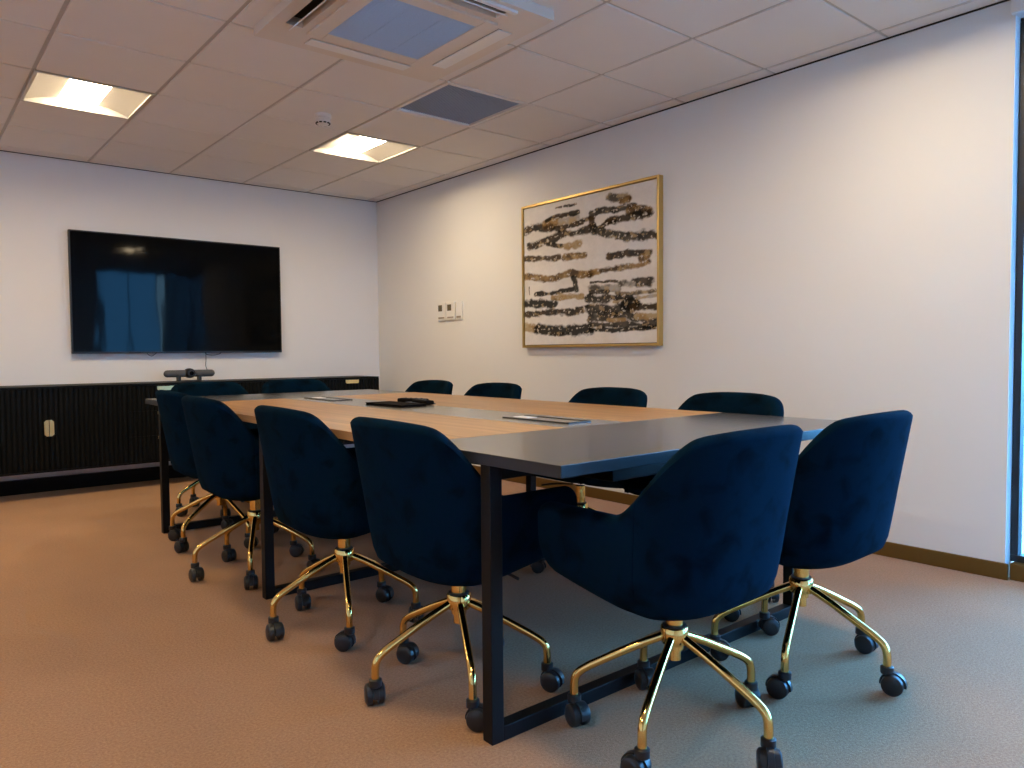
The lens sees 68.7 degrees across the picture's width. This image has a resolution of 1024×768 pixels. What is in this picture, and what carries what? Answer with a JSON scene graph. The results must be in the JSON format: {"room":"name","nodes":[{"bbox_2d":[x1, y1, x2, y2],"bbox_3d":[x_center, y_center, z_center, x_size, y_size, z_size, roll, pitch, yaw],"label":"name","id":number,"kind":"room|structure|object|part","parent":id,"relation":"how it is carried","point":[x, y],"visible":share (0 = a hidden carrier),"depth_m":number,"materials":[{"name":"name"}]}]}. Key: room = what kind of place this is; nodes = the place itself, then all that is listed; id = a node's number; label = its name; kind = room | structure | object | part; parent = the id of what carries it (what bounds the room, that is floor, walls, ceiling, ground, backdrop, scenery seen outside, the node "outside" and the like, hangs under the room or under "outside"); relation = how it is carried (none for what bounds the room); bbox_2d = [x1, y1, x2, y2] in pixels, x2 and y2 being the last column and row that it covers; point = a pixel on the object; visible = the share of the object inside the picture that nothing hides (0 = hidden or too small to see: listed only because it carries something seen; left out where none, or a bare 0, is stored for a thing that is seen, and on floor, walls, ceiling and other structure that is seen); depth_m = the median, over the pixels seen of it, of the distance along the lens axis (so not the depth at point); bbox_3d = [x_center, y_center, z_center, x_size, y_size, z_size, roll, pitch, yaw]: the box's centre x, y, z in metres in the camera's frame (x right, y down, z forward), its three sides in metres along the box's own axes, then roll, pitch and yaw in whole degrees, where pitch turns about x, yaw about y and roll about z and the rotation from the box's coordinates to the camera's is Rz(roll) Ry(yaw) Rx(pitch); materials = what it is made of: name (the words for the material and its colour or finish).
{"room":"office","nodes":[
{"label":"office","id":0,"kind":"room"},
{"bbox_2d":[0,150,379,480],"bbox_3d":[-3.609,-0.576,5.695,6.286,2.775,0.150,-2,3,-40],"label":"wall","id":1,"kind":"structure","parent":0,"point":[327,244],"depth_m":6.23,"materials":[{"name":"paint"}]},
{"bbox_2d":[0,466,157,481],"bbox_3d":[-3.584,0.762,5.656,5.858,0.105,0.014,-2,3,-40],"label":"baseboard","id":2,"kind":"structure","parent":1,"relation":"attached to","point":[156,466],"depth_m":5.83,"materials":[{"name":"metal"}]},
{"bbox_2d":[67,229,281,355],"bbox_3d":[-2.749,-0.721,6.267,1.665,0.973,0.060,-2,3,-40],"label":"television","id":3,"kind":"object","parent":1,"relation":"attached to","point":[128,293],"visible":1,"depth_m":6.17,"materials":[{"name":"black plastic"}]},
{"bbox_2d":[0,150,373,201],"bbox_3d":[-3.612,-1.705,5.548,5.870,0.003,0.012,-2,3,-40],"label":"trim","id":4,"kind":"structure","parent":1,"relation":"attached to","point":[0,150],"depth_m":6.21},
{"bbox_2d":[0,0,1002,201],"bbox_3d":[-1.011,-1.726,2.496,6.286,0.250,8.326,-2,3,-40],"label":"ceiling","id":5,"kind":"structure","parent":0,"point":[230,103],"depth_m":4.06,"materials":[{"name":"tile"}]},
{"bbox_2d":[19,69,155,119],"bbox_3d":[-2.470,-1.700,4.350,0.594,0.074,0.594,-2,3,-40],"label":"ceiling light","id":6,"kind":"object","parent":5,"relation":"attached to","point":[42,87],"visible":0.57,"depth_m":4.40,"materials":[{"name":"white plastic"}]},
{"bbox_2d":[58,79,111,105],"bbox_3d":[-2.470,-1.703,4.350,0.210,0.016,0.544,-2,3,-40],"label":"diffuser","id":7,"kind":"object","parent":6,"relation":"attached to","point":[71,92],"depth_m":4.39,"materials":[{"name":"white plastic"}]},
{"bbox_2d":[314,112,330,125],"bbox_3d":[-1.190,-1.661,4.712,0.104,0.064,0.104,-2,3,-40],"label":"smoke detector","id":8,"kind":"object","parent":5,"relation":"attached to","point":[322,118],"visible":1,"depth_m":4.68,"materials":[{"name":"white plastic"}]},
{"bbox_2d":[309,131,419,163],"bbox_3d":[-1.085,-1.760,5.497,0.594,0.074,0.594,-2,3,-40],"label":"ceiling light","id":9,"kind":"object","parent":5,"relation":"attached to","point":[346,144],"visible":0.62,"depth_m":5.57,"materials":[{"name":"white plastic"}]},
{"bbox_2d":[334,136,385,153],"bbox_3d":[-1.085,-1.763,5.497,0.210,0.016,0.544,-2,3,-40],"label":"diffuser","id":10,"kind":"object","parent":9,"relation":"attached to","point":[357,144],"depth_m":5.54,"materials":[{"name":"white plastic"}]},
{"bbox_2d":[254,0,553,82],"bbox_3d":[-0.498,-1.603,3.361,0.970,0.075,0.970,-2,3,-40],"label":"air conditioner","id":11,"kind":"object","parent":5,"relation":"attached to","point":[425,40],"visible":1,"depth_m":3.36,"materials":[{"name":"plastic"}]},
{"bbox_2d":[328,0,474,58],"bbox_3d":[-0.498,-1.592,3.362,0.480,0.008,0.480,-2,3,-40],"label":"grille","id":12,"kind":"object","parent":11,"relation":"attached to","point":[404,29],"depth_m":3.35,"materials":[{"name":"grey metal"}]},
{"bbox_3d":[-0.498,-1.592,3.362,0.620,0.013,0.620,-2,3,-40],"label":"grille frame","id":13,"kind":"part","parent":11,"relation":"part of","materials":[{"name":"plastic"}]},
{"bbox_2d":[393,81,527,126],"bbox_3d":[-0.319,-1.708,4.575,0.594,0.033,0.594,-2,3,-40],"label":"ceiling vent","id":14,"kind":"object","parent":5,"relation":"in","point":[450,102],"visible":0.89,"depth_m":4.57,"materials":[{"name":"metal"}]},
{"bbox_2d":[0,477,1023,767],"bbox_3d":[-0.978,0.982,2.599,6.386,0.120,8.456,-2,3,-40],"label":"floor","id":15,"kind":"structure","parent":0,"point":[111,656],"depth_m":2.45,"materials":[{"name":"carpet"}]},
{"bbox_2d":[0,381,199,496],"bbox_3d":[-3.220,0.406,5.675,1.595,0.808,0.430,-2,3,-40],"label":"sideboard","id":16,"kind":"object","parent":15,"relation":"on","point":[52,427],"visible":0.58,"depth_m":5.51,"materials":[{"name":"black paint"}]},
{"bbox_3d":[-3.502,0.333,5.185,0.507,0.579,0.020,-2,3,-40],"label":"door","id":17,"kind":"part","parent":16,"relation":"part of","materials":[{"name":"black paint"}]},
{"bbox_3d":[-3.312,0.316,5.329,0.028,0.116,0.016,-2,3,-40],"label":"handle","id":18,"kind":"part","parent":16,"relation":"part of","materials":[{"name":"gold metal"}]},
{"bbox_3d":[-3.287,0.315,5.350,0.028,0.116,0.016,-2,3,-40],"label":"handle","id":19,"kind":"part","parent":16,"relation":"part of","materials":[{"name":"gold metal"}]},
{"bbox_3d":[-3.109,0.316,5.511,0.509,0.579,0.020,-2,3,-40],"label":"door","id":20,"kind":"part","parent":16,"relation":"part of","materials":[{"name":"black paint"}]},
{"bbox_3d":[-2.701,0.298,5.849,0.535,0.190,0.020,-2,3,-40],"label":"drawer","id":21,"kind":"part","parent":16,"relation":"part of","materials":[{"name":"black paint"}]},
{"bbox_3d":[-2.699,0.491,5.857,0.535,0.190,0.020,-2,3,-40],"label":"drawer","id":22,"kind":"part","parent":16,"relation":"part of","materials":[{"name":"black paint"}]},
{"bbox_3d":[-2.702,0.105,5.841,0.535,0.190,0.020,-2,3,-40],"label":"drawer","id":23,"kind":"part","parent":16,"relation":"part of","materials":[{"name":"black paint"}]},
{"bbox_3d":[-2.694,0.031,5.832,0.130,0.032,0.020,-2,3,-40],"label":"handle","id":24,"kind":"part","parent":16,"relation":"part of","materials":[{"name":"gold metal"}]},
{"bbox_2d":[163,368,214,380],"bbox_3d":[-2.628,-0.076,6.115,0.399,0.104,0.091,-2,3,-40],"label":"camera","id":25,"kind":"object","parent":16,"relation":"on","point":[188,373],"visible":1,"depth_m":6.08,"materials":[{"name":"grey plastic"}]},
{"bbox_2d":[170,381,257,516],"bbox_3d":[-1.920,0.411,4.921,0.605,0.841,0.628,-2,3,-40],"label":"swivel chair","id":26,"kind":"object","parent":15,"relation":"on","point":[208,388],"visible":0.27,"depth_m":5.07,"materials":[{"name":"blue fabric"}]},
{"bbox_3d":[-2.030,0.663,4.837,0.264,0.199,0.022,-3,3,-44],"label":"leg","id":27,"kind":"part","parent":26,"relation":"part of","materials":[{"name":"gold metal"}]},
{"bbox_3d":[-2.053,0.656,5.011,0.264,0.199,0.022,1,3,28],"label":"leg","id":28,"kind":"part","parent":26,"relation":"part of","materials":[{"name":"gold metal"}]},
{"bbox_3d":[-2.042,0.218,5.062,0.568,0.466,0.224,-2,3,-40],"label":"backrest","id":29,"kind":"part","parent":26,"relation":"part of","materials":[{"name":"blue fabric"}]},
{"bbox_3d":[-1.695,0.296,5.037,0.083,0.303,0.329,-2,3,-40],"label":"armrest","id":30,"kind":"part","parent":26,"relation":"part of","materials":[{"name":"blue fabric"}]},
{"bbox_2d":[155,390,279,552],"bbox_3d":[-1.593,0.442,4.110,0.612,0.841,0.605,-2,3,-40],"label":"swivel chair","id":31,"kind":"object","parent":15,"relation":"on","point":[170,406],"visible":0.48,"depth_m":3.90,"materials":[{"name":"blue fabric"}]},
{"bbox_3d":[-1.752,0.261,3.988,0.224,0.466,0.568,-2,3,-40],"label":"backrest","id":32,"kind":"part","parent":31,"relation":"part of","materials":[{"name":"blue fabric"}]},
{"bbox_3d":[-1.757,0.690,4.129,0.264,0.199,0.022,0,2,2],"label":"leg","id":33,"kind":"part","parent":31,"relation":"part of","materials":[{"name":"gold metal"}]},
{"bbox_3d":[-1.659,0.696,3.983,0.022,0.199,0.264,0,3,20],"label":"leg","id":34,"kind":"part","parent":31,"relation":"part of","materials":[{"name":"gold metal"}]},
{"bbox_3d":[-1.648,0.684,4.267,0.022,0.199,0.264,-1,3,-16],"label":"leg","id":35,"kind":"part","parent":31,"relation":"part of","materials":[{"name":"gold metal"}]},
{"bbox_3d":[-1.490,0.692,4.030,0.264,0.199,0.022,1,3,38],"label":"leg","id":36,"kind":"part","parent":31,"relation":"part of","materials":[{"name":"gold metal"}]},
{"bbox_2d":[181,395,319,589],"bbox_3d":[-1.212,0.464,3.522,0.600,0.841,0.596,-2,3,-40],"label":"swivel chair","id":37,"kind":"object","parent":15,"relation":"on","point":[225,450],"visible":0.77,"depth_m":3.26,"materials":[{"name":"blue fabric"}]},
{"bbox_3d":[-1.354,0.283,3.400,0.224,0.466,0.568,-2,3,-40],"label":"backrest","id":38,"kind":"part","parent":37,"relation":"part of","materials":[{"name":"blue fabric"}]},
{"bbox_3d":[-1.337,0.715,3.457,0.264,0.199,0.022,-2,3,-32],"label":"leg","id":39,"kind":"part","parent":37,"relation":"part of","materials":[{"name":"gold metal"}]},
{"bbox_3d":[-1.323,0.708,3.632,0.264,0.199,0.022,2,3,40],"label":"leg","id":40,"kind":"part","parent":37,"relation":"part of","materials":[{"name":"gold metal"}]},
{"bbox_3d":[-1.174,0.717,3.390,0.022,0.199,0.264,-1,2,-14],"label":"leg","id":41,"kind":"part","parent":37,"relation":"part of","materials":[{"name":"gold metal"}]},
{"bbox_3d":[-1.007,0.360,3.368,0.329,0.303,0.083,-2,3,-40],"label":"armrest","id":42,"kind":"part","parent":37,"relation":"part of","materials":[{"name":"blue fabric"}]},
{"bbox_3d":[-1.152,0.705,3.674,0.022,0.199,0.264,1,3,22],"label":"leg","id":43,"kind":"part","parent":37,"relation":"part of","materials":[{"name":"gold metal"}]},
{"bbox_3d":[-1.060,0.710,3.524,0.264,0.199,0.022,0,2,4],"label":"leg","id":44,"kind":"part","parent":37,"relation":"part of","materials":[{"name":"gold metal"}]},
{"bbox_2d":[200,376,378,444],"bbox_3d":[-1.989,0.353,6.694,1.592,0.808,0.430,-2,3,-40],"label":"sideboard","id":45,"kind":"object","parent":15,"relation":"on","point":[334,383],"visible":0.22,"depth_m":6.77,"materials":[{"name":"black paint"}]},
{"bbox_3d":[-2.271,0.280,6.205,0.507,0.579,0.020,-2,3,-40],"label":"door","id":46,"kind":"part","parent":45,"relation":"part of","materials":[{"name":"black paint"}]},
{"bbox_3d":[-1.472,0.052,6.860,0.532,0.190,0.020,-2,3,-40],"label":"drawer","id":47,"kind":"part","parent":45,"relation":"part of","materials":[{"name":"black paint"}]},
{"bbox_3d":[-1.464,-0.023,6.851,0.130,0.032,0.020,-2,3,-40],"label":"handle","id":48,"kind":"part","parent":45,"relation":"part of","materials":[{"name":"gold metal"}]},
{"bbox_2d":[261,379,341,439],"bbox_3d":[-1.463,0.389,5.354,0.601,0.841,0.582,-2,3,-40],"label":"swivel chair","id":49,"kind":"object","parent":15,"relation":"on","point":[281,385],"visible":0.06,"depth_m":5.49,"materials":[{"name":"blue fabric"}]},
{"bbox_3d":[-1.569,0.198,5.455,0.568,0.466,0.224,-2,3,-40],"label":"backrest","id":50,"kind":"part","parent":49,"relation":"part of","materials":[{"name":"blue fabric"}]},
{"bbox_2d":[254,405,423,651],"bbox_3d":[-0.646,0.489,2.821,0.576,0.841,0.579,-2,3,-40],"label":"swivel chair","id":51,"kind":"object","parent":15,"relation":"on","point":[314,480],"visible":0.84,"depth_m":2.57,"materials":[{"name":"blue fabric"}]},
{"bbox_3d":[-0.759,0.740,2.756,0.264,0.199,0.022,-2,3,-34],"label":"leg","id":52,"kind":"part","parent":51,"relation":"part of","materials":[{"name":"gold metal"}]},
{"bbox_3d":[-0.779,0.307,2.704,0.224,0.466,0.568,-2,3,-40],"label":"backrest","id":53,"kind":"part","parent":51,"relation":"part of","materials":[{"name":"blue fabric"}]},
{"bbox_3d":[-0.752,0.733,2.932,0.264,0.199,0.022,1,3,38],"label":"leg","id":54,"kind":"part","parent":51,"relation":"part of","materials":[{"name":"gold metal"}]},
{"bbox_3d":[-0.594,0.741,2.695,0.022,0.199,0.264,-1,3,-16],"label":"leg","id":55,"kind":"part","parent":51,"relation":"part of","materials":[{"name":"gold metal"}]},
{"bbox_3d":[-0.749,0.371,3.054,0.329,0.303,0.083,-2,3,-40],"label":"armrest","id":56,"kind":"part","parent":51,"relation":"part of","materials":[{"name":"blue fabric"}]},
{"bbox_3d":[-0.432,0.385,2.672,0.329,0.303,0.083,-2,3,-40],"label":"armrest","id":57,"kind":"part","parent":51,"relation":"part of","materials":[{"name":"blue fabric"}]},
{"bbox_3d":[-0.583,0.729,2.979,0.022,0.199,0.264,0,3,20],"label":"leg","id":58,"kind":"part","parent":51,"relation":"part of","materials":[{"name":"gold metal"}]},
{"bbox_3d":[-0.485,0.735,2.833,0.264,0.199,0.022,0,2,2],"label":"leg","id":59,"kind":"part","parent":51,"relation":"part of","materials":[{"name":"gold metal"}]},
{"bbox_2d":[405,380,452,394],"bbox_3d":[-0.693,0.403,4.880,0.588,0.839,0.607,-2,3,-40],"label":"swivel chair","id":60,"kind":"object","parent":15,"relation":"on","point":[425,386],"visible":0.04,"depth_m":5.05,"materials":[{"name":"blue fabric"}]},
{"bbox_2d":[350,417,576,731],"bbox_3d":[-0.173,0.508,2.282,0.566,0.841,0.579,-2,3,-40],"label":"swivel chair","id":61,"kind":"object","parent":15,"relation":"on","point":[422,494],"visible":0.76,"depth_m":2.05,"materials":[{"name":"blue fabric"}]},
{"bbox_3d":[-0.292,0.758,2.226,0.264,0.199,0.022,-2,3,-30],"label":"leg","id":62,"kind":"part","parent":61,"relation":"part of","materials":[{"name":"gold metal"}]},
{"bbox_3d":[-0.307,0.326,2.165,0.224,0.466,0.568,-2,3,-40],"label":"backrest","id":63,"kind":"part","parent":61,"relation":"part of","materials":[{"name":"blue fabric"}]},
{"bbox_3d":[-0.273,0.751,2.401,0.264,0.199,0.022,2,3,42],"label":"leg","id":64,"kind":"part","parent":61,"relation":"part of","materials":[{"name":"gold metal"}]},
{"bbox_3d":[-0.132,0.760,2.153,0.022,0.199,0.264,-1,2,-12],"label":"leg","id":65,"kind":"part","parent":61,"relation":"part of","materials":[{"name":"gold metal"}]},
{"bbox_3d":[-0.101,0.748,2.436,0.022,0.199,0.264,1,3,24],"label":"leg","id":66,"kind":"part","parent":61,"relation":"part of","materials":[{"name":"gold metal"}]},
{"bbox_3d":[-0.013,0.754,2.283,0.264,0.199,0.022,0,2,6],"label":"leg","id":67,"kind":"part","parent":61,"relation":"part of","materials":[{"name":"gold metal"}]},
{"bbox_3d":[-0.054,0.560,2.246,0.179,0.032,0.012,1,3,34],"label":"height lever","id":68,"kind":"part","parent":61,"relation":"part of","materials":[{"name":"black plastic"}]},
{"bbox_3d":[0.040,0.404,2.133,0.329,0.303,0.083,-2,3,-40],"label":"armrest","id":69,"kind":"part","parent":61,"relation":"part of","materials":[{"name":"blue fabric"}]},
{"bbox_2d":[145,389,837,745],"bbox_3d":[-0.462,0.491,3.600,1.510,0.768,3.627,-2,3,-40],"label":"conference table","id":70,"kind":"object","parent":15,"relation":"on","point":[509,438],"visible":0.7,"depth_m":2.51,"materials":[{"name":"laminate"}]},
{"bbox_3d":[-2.000,0.491,4.308,0.040,0.733,0.040,-2,3,-40],"label":"leg","id":71,"kind":"part","parent":70,"relation":"part of","materials":[{"name":"black metal"}]},
{"bbox_3d":[-1.433,0.813,4.790,1.426,0.040,0.040,-2,3,-40],"label":"foot rail","id":72,"kind":"part","parent":70,"relation":"part of","materials":[{"name":"black metal"}]},
{"bbox_3d":[-1.026,0.533,3.133,0.040,0.733,0.040,-2,3,-40],"label":"leg","id":73,"kind":"part","parent":70,"relation":"part of","materials":[{"name":"black metal"}]},
{"bbox_3d":[-1.426,0.086,4.744,1.510,0.030,0.614,-2,3,-40],"label":"panel","id":74,"kind":"part","parent":70,"relation":"part of","materials":[{"name":"laminate"}]},
{"bbox_3d":[-0.459,0.855,3.615,1.426,0.040,0.040,-2,3,-40],"label":"foot rail","id":75,"kind":"part","parent":70,"relation":"part of","materials":[{"name":"black metal"}]},
{"bbox_3d":[-0.814,0.142,3.296,0.604,0.030,2.397,-2,3,-40],"label":"wood panel","id":76,"kind":"part","parent":70,"relation":"part of","materials":[{"name":"brown wood"}]},
{"bbox_2d":[365,401,425,407],"bbox_3d":[-0.579,0.101,3.721,0.150,0.013,0.320,-3,3,-42],"label":"notebook","id":77,"kind":"object","parent":70,"relation":"on","point":[396,404],"visible":1,"depth_m":3.67,"materials":[{"name":"black leather"}]},
{"bbox_2d":[397,397,428,401],"bbox_3d":[-0.522,0.085,3.950,0.180,0.024,0.048,1,3,30],"label":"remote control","id":78,"kind":"object","parent":70,"relation":"on","point":[405,399],"visible":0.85,"depth_m":3.94,"materials":[{"name":"black plastic"}]},
{"bbox_2d":[412,399,433,404],"bbox_3d":[-0.456,0.090,3.823,0.048,0.024,0.180,-2,3,-31],"label":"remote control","id":79,"kind":"object","parent":70,"relation":"on","point":[425,401],"visible":0.95,"depth_m":3.76,"materials":[{"name":"black plastic"}]},
{"bbox_3d":[-0.051,0.574,1.959,0.040,0.733,0.040,-2,3,-40],"label":"leg","id":80,"kind":"part","parent":70,"relation":"part of","materials":[{"name":"black metal"}]},
{"bbox_3d":[0.510,0.204,2.412,1.426,0.040,0.040,-2,3,-40],"label":"cross rail","id":81,"kind":"part","parent":70,"relation":"part of","materials":[{"name":"black metal"}]},
{"bbox_3d":[0.052,0.131,2.967,0.052,0.002,0.085,-2,3,-40],"label":"finger plate","id":82,"kind":"part","parent":70,"relation":"part of","materials":[{"name":"white plastic"}]},
{"bbox_3d":[-0.116,0.112,3.873,0.604,0.030,2.397,-2,3,-40],"label":"wood panel","id":83,"kind":"part","parent":70,"relation":"part of","materials":[{"name":"brown wood"}]},
{"bbox_3d":[0.103,0.484,4.068,0.040,0.733,0.040,-2,3,-40],"label":"leg","id":84,"kind":"part","parent":70,"relation":"part of","materials":[{"name":"black metal"}]},
{"bbox_2d":[581,462,666,481],"bbox_3d":[-0.464,0.228,3.589,0.300,0.088,2.827,-2,3,-40],"label":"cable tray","id":85,"kind":"object","parent":70,"relation":"on","point":[641,471],"depth_m":2.47,"materials":[{"name":"black metal"}]},
{"bbox_3d":[0.497,0.168,2.425,1.510,0.030,0.614,-2,3,-40],"label":"panel","id":86,"kind":"part","parent":70,"relation":"part of","materials":[{"name":"laminate"}]},
{"bbox_3d":[0.516,0.896,2.441,1.426,0.040,0.040,-2,3,-40],"label":"foot rail","id":87,"kind":"part","parent":70,"relation":"part of","materials":[{"name":"black metal"}]},
{"bbox_3d":[1.077,0.525,2.893,0.040,0.733,0.040,-2,3,-40],"label":"leg","id":88,"kind":"part","parent":70,"relation":"part of","materials":[{"name":"black metal"}]},
{"bbox_2d":[464,382,521,464],"bbox_3d":[-0.246,0.420,4.372,0.587,0.841,0.581,-2,3,-40],"label":"swivel chair","id":89,"kind":"object","parent":15,"relation":"on","point":[494,389],"visible":0.02,"depth_m":4.51,"materials":[{"name":"blue fabric"}]},
{"bbox_3d":[-0.123,0.227,4.468,0.224,0.466,0.568,-2,3,-40],"label":"backrest","id":90,"kind":"part","parent":89,"relation":"part of","materials":[{"name":"blue fabric"}]},
{"bbox_2d":[530,387,646,573],"bbox_3d":[0.323,0.446,3.637,0.612,0.841,0.579,-2,3,-40],"label":"swivel chair","id":91,"kind":"object","parent":15,"relation":"on","point":[618,396],"visible":0.12,"depth_m":3.65,"materials":[{"name":"blue fabric"}]},
{"bbox_2d":[530,474,581,483],"bbox_3d":[0.303,0.414,3.619,0.411,0.042,0.431,-2,3,-40],"label":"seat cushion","id":92,"kind":"object","parent":91,"relation":"on","point":[578,480],"depth_m":3.37,"materials":[{"name":"blue fabric"}]},
{"bbox_3d":[0.222,0.496,3.691,0.179,0.032,0.012,1,3,34],"label":"height lever","id":93,"kind":"part","parent":91,"relation":"part of","materials":[{"name":"black plastic"}]},
{"bbox_3d":[0.442,0.346,3.410,0.329,0.303,0.083,-2,3,-40],"label":"armrest","id":94,"kind":"part","parent":91,"relation":"part of","materials":[{"name":"blue fabric"}]},
{"bbox_3d":[0.471,0.253,3.752,0.224,0.466,0.568,-2,3,-40],"label":"backrest","id":95,"kind":"part","parent":91,"relation":"part of","materials":[{"name":"blue fabric"}]},
{"bbox_2d":[538,424,802,767],"bbox_3d":[0.463,0.515,1.981,0.610,0.841,0.582,-2,3,-40],"label":"swivel chair","id":96,"kind":"object","parent":15,"relation":"on","point":[704,537],"visible":1,"depth_m":1.77,"materials":[{"name":"blue fabric"}]},
{"bbox_3d":[0.204,0.413,1.887,0.083,0.303,0.329,-2,3,-40],"label":"armrest","id":97,"kind":"part","parent":96,"relation":"part of","materials":[{"name":"blue fabric"}]},
{"bbox_3d":[0.289,0.761,2.040,0.264,0.199,0.022,0,2,10],"label":"leg","id":98,"kind":"part","parent":96,"relation":"part of","materials":[{"name":"gold metal"}]},
{"bbox_3d":[0.417,0.755,2.161,0.022,0.199,0.264,-1,2,-8],"label":"leg","id":99,"kind":"part","parent":96,"relation":"part of","materials":[{"name":"gold metal"}]},
{"bbox_3d":[0.366,0.767,1.881,0.022,0.199,0.264,1,3,28],"label":"leg","id":100,"kind":"part","parent":96,"relation":"part of","materials":[{"name":"gold metal"}]},
{"bbox_3d":[0.550,0.332,1.854,0.568,0.466,0.224,-2,3,-40],"label":"backrest","id":101,"kind":"part","parent":96,"relation":"part of","materials":[{"name":"blue fabric"}]},
{"bbox_3d":[0.572,0.757,2.078,0.264,0.199,0.022,-2,3,-26],"label":"leg","id":102,"kind":"part","parent":96,"relation":"part of","materials":[{"name":"gold metal"}]},
{"bbox_3d":[0.540,0.765,1.905,0.022,0.199,0.264,-3,3,-44],"label":"leg","id":103,"kind":"part","parent":96,"relation":"part of","materials":[{"name":"gold metal"}]},
{"bbox_2d":[617,392,783,621],"bbox_3d":[0.787,0.465,3.102,0.594,0.841,0.595,-2,3,-40],"label":"swivel chair","id":104,"kind":"object","parent":15,"relation":"on","point":[724,402],"visible":0.12,"depth_m":3.19,"materials":[{"name":"blue fabric"}]},
{"bbox_3d":[0.579,0.352,3.245,0.329,0.303,0.083,-2,3,-40],"label":"armrest","id":105,"kind":"part","parent":104,"relation":"part of","materials":[{"name":"blue fabric"}]},
{"bbox_2d":[626,481,650,494],"bbox_3d":[0.756,0.433,3.073,0.411,0.042,0.431,-2,3,-40],"label":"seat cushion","id":106,"kind":"object","parent":104,"relation":"on","point":[633,487],"depth_m":3.08,"materials":[{"name":"blue fabric"}]},
{"bbox_3d":[0.924,0.272,3.206,0.224,0.466,0.568,-2,3,-40],"label":"backrest","id":107,"kind":"part","parent":104,"relation":"part of","materials":[{"name":"blue fabric"}]},
{"bbox_2d":[708,410,912,699],"bbox_3d":[0.957,0.494,2.388,0.582,0.841,0.575,-2,3,-40],"label":"swivel chair","id":108,"kind":"object","parent":15,"relation":"on","point":[847,478],"visible":0.83,"depth_m":2.16,"materials":[{"name":"blue fabric"}]},
{"bbox_3d":[0.790,0.740,2.459,0.264,0.199,0.022,0,2,12],"label":"leg","id":109,"kind":"part","parent":108,"relation":"part of","materials":[{"name":"gold metal"}]},
{"bbox_3d":[0.921,0.734,2.575,0.022,0.199,0.264,-1,2,-6],"label":"leg","id":110,"kind":"part","parent":108,"relation":"part of","materials":[{"name":"gold metal"}]},
{"bbox_3d":[0.704,0.391,2.300,0.083,0.303,0.329,-2,3,-40],"label":"armrest","id":111,"kind":"part","parent":108,"relation":"part of","materials":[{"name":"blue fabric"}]},
{"bbox_3d":[0.861,0.746,2.298,0.022,0.199,0.264,1,3,30],"label":"leg","id":112,"kind":"part","parent":108,"relation":"part of","materials":[{"name":"gold metal"}]},
{"bbox_3d":[1.073,0.736,2.487,0.264,0.199,0.022,-2,3,-24],"label":"leg","id":113,"kind":"part","parent":108,"relation":"part of","materials":[{"name":"gold metal"}]},
{"bbox_3d":[1.049,0.310,2.268,0.568,0.466,0.224,-2,3,-40],"label":"backrest","id":114,"kind":"part","parent":108,"relation":"part of","materials":[{"name":"blue fabric"}]},
{"bbox_3d":[1.036,0.744,2.315,0.022,0.199,0.264,-3,3,-42],"label":"leg","id":115,"kind":"part","parent":108,"relation":"part of","materials":[{"name":"gold metal"}]},
{"bbox_2d":[377,0,1023,576],"bbox_3d":[0.514,-0.600,5.449,0.250,2.775,5.491,-2,3,-40],"label":"wall","id":116,"kind":"structure","parent":0,"point":[839,231],"depth_m":3.94,"materials":[{"name":"paint"}]},
{"bbox_2d":[437,303,445,320],"bbox_3d":[-0.618,-0.636,6.603,0.018,0.156,0.128,-2,3,-40],"label":"controller","id":117,"kind":"object","parent":116,"relation":"attached to","point":[441,307],"visible":1,"depth_m":6.59,"materials":[{"name":"white plastic"}]},
{"bbox_2d":[446,302,455,319],"bbox_3d":[-0.529,-0.633,6.496,0.018,0.156,0.128,-2,3,-40],"label":"controller","id":118,"kind":"object","parent":116,"relation":"attached to","point":[450,306],"visible":1,"depth_m":6.48,"materials":[{"name":"white plastic"}]},
{"bbox_2d":[456,301,462,319],"bbox_3d":[-0.451,-0.629,6.401,0.018,0.156,0.085,-2,3,-40],"label":"wall plate","id":119,"kind":"object","parent":116,"relation":"attached to","point":[459,304],"visible":1,"depth_m":6.39,"materials":[{"name":"white plastic"}]},
{"bbox_2d":[521,174,662,347],"bbox_3d":[0.513,-0.792,5.207,0.043,1.066,1.324,-2,3,-40],"label":"painting","id":120,"kind":"object","parent":116,"relation":"attached to","point":[592,261],"visible":1,"depth_m":5.11,"materials":[{"name":"multicoloured paint"}]},
{"bbox_2d":[376,0,1009,202],"bbox_3d":[0.397,-1.729,5.325,0.012,0.004,5.471,-2,3,-40],"label":"trim","id":121,"kind":"structure","parent":116,"relation":"attached to","point":[1003,0],"depth_m":4.18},
{"bbox_2d":[473,465,1008,579],"bbox_3d":[0.433,0.755,5.411,0.014,0.073,5.491,-2,3,-40],"label":"baseboard","id":122,"kind":"structure","parent":116,"relation":"attached to","point":[983,567],"depth_m":3.58,"materials":[{"name":"brown wood"}]},
{"bbox_2d":[1010,18,1023,562],"bbox_3d":[3.054,-0.371,2.327,0.055,2.392,2.564,-2,3,-40],"label":"window","id":123,"kind":"structure","parent":116,"relation":"in","point":[1016,555],"depth_m":3.30,"materials":[{"name":"glass"}]},
{"bbox_2d":[1011,0,1023,18],"bbox_3d":[3.059,-1.714,2.293,0.280,0.325,2.577,-2,3,-40],"label":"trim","id":124,"kind":"structure","parent":116,"relation":"attached to","point":[1017,6],"depth_m":3.19,"materials":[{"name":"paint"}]},
{"bbox_2d":[1010,562,1023,581],"bbox_3d":[3.045,0.861,2.367,0.100,0.073,2.530,-2,3,-40],"label":"baseboard","id":125,"kind":"structure","parent":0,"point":[1016,568],"depth_m":3.29,"materials":[{"name":"brown wood"}]}
]}

